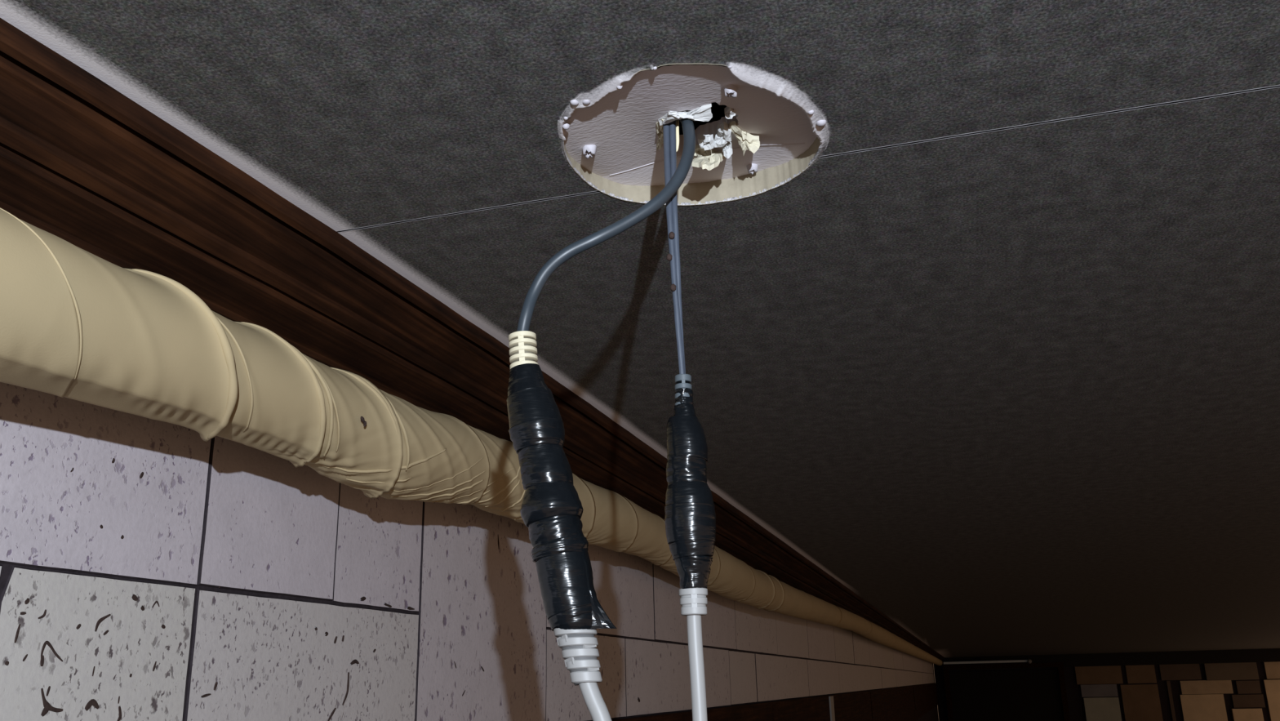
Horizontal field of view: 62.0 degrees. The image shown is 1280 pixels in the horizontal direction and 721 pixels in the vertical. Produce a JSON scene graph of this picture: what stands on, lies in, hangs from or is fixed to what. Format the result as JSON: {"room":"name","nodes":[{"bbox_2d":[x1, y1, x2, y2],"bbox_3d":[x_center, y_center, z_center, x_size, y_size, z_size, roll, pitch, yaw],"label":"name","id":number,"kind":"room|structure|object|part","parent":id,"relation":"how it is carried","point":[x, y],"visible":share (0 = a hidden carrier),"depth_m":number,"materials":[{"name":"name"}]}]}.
{"room":"basement storage room","nodes":[
{"label":"basement storage room","id":0,"kind":"room"},
{"bbox_2d":[0,382,938,720],"bbox_3d":[1.739,3.117,7.188,0.121,2.560,17.700,-6,-18,16],"label":"wall","id":1,"kind":"structure","parent":0,"point":[151,570],"depth_m":0.92,"materials":[{"name":"tile"}]},
{"bbox_2d":[0,208,942,665],"bbox_3d":[1.878,2.052,7.596,0.095,0.121,17.455,-6,-18,16],"label":"insulated pipe","id":2,"kind":"object","parent":1,"relation":"attached to","point":[77,324],"visible":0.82,"depth_m":0.70,"materials":[{"name":"beige fabric"}]},
{"bbox_2d":[0,17,944,659],"bbox_3d":[1.839,1.967,7.499,0.175,0.065,17.700,-6,-18,16],"label":"trim","id":3,"kind":"structure","parent":1,"relation":"attached to","point":[82,163],"depth_m":0.70,"materials":[{"name":"brown wood"}]},
{"bbox_2d":[0,0,1279,657],"bbox_3d":[4.110,1.639,6.966,4.920,0.175,17.853,-6,-18,16],"label":"ceiling","id":4,"kind":"structure","parent":0,"point":[980,299],"depth_m":0.74,"materials":[{"name":"paint"}]},
{"bbox_2d":[506,110,695,720],"bbox_3d":[-0.011,0.054,0.526,0.109,0.456,0.042,6,-18,-22],"label":"cable","id":5,"kind":"object","parent":4,"relation":"hanging from","point":[552,509],"visible":1,"depth_m":0.50,"materials":[{"name":"plastic"}]},
{"bbox_3d":[-0.007,0.205,0.470,0.042,0.134,0.020,14,-23,-42],"label":"white cord","id":6,"kind":"part","parent":5,"relation":"part of","materials":[{"name":"white plastic"}]},
{"bbox_3d":[-0.011,-0.084,0.570,0.104,0.166,0.036,7,-19,-26],"label":"dark cord","id":7,"kind":"part","parent":5,"relation":"part of","materials":[{"name":"rubber"}]},
{"bbox_3d":[1.757,-0.527,-0.568,4.920,0.001,1.484,-6,-18,16],"label":"panel","id":8,"kind":"part","parent":4,"relation":"part of","materials":[{"name":"paint"}]},
{"bbox_2d":[675,120,679,151],"bbox_3d":[0.021,-0.129,0.610,0.002,0.026,0.010,-3,-17,7],"label":"stub","id":9,"kind":"object","parent":4,"relation":"hanging from","point":[677,121],"visible":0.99,"depth_m":0.61,"materials":[{"name":"beige plastic"}]},
{"bbox_2d":[662,120,715,720],"bbox_3d":[0.025,0.060,0.534,0.026,0.446,0.032,-6,-18,16],"label":"cable","id":10,"kind":"object","parent":4,"relation":"hanging from","point":[690,520],"visible":0.98,"depth_m":0.52,"materials":[{"name":"grey plastic"}]},
{"bbox_3d":[0.017,-0.069,0.580,0.006,0.172,0.023,1,-17,-8],"label":"grey cord","id":11,"kind":"part","parent":10,"relation":"part of","materials":[{"name":"grey plastic"}]},
{"bbox_3d":[0.020,-0.069,0.581,0.005,0.171,0.020,-2,-17,2],"label":"grey cord","id":12,"kind":"part","parent":10,"relation":"part of","materials":[{"name":"grey plastic"}]},
{"bbox_3d":[0.028,0.195,0.488,0.009,0.161,0.007,-6,-18,16],"label":"white cord","id":13,"kind":"part","parent":10,"relation":"part of","materials":[{"name":"white plastic"}]},
{"bbox_3d":[4.325,1.916,7.625,4.920,0.001,16.367,-6,-18,16],"label":"panel","id":14,"kind":"part","parent":4,"relation":"part of","materials":[{"name":"paint"}]},
{"bbox_2d":[933,656,1279,720],"bbox_3d":[6.691,5.298,14.698,4.899,2.560,0.229,-6,-18,16],"label":"wall","id":15,"kind":"structure","parent":0,"point":[1237,691],"depth_m":14.65,"materials":[{"name":"wood"}]},
{"bbox_2d":[942,658,1070,720],"bbox_3d":[5.201,5.455,14.904,1.634,2.445,0.264,-6,-18,16],"label":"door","id":16,"kind":"structure","parent":15,"relation":"in","point":[1038,695],"depth_m":15.19,"materials":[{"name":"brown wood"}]},
{"bbox_3d":[4.942,4.315,15.260,1.154,0.030,0.030,-6,-18,16],"label":"head rail","id":17,"kind":"part","parent":16,"relation":"part of","materials":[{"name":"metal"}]},
{"bbox_2d":[980,648,1279,668],"bbox_3d":[7.177,4.114,14.747,4.710,0.174,0.162,-6,-18,16],"label":"trim","id":18,"kind":"structure","parent":15,"relation":"attached to","point":[1260,655],"depth_m":14.70,"materials":[{"name":"brown wood"}]}
]}

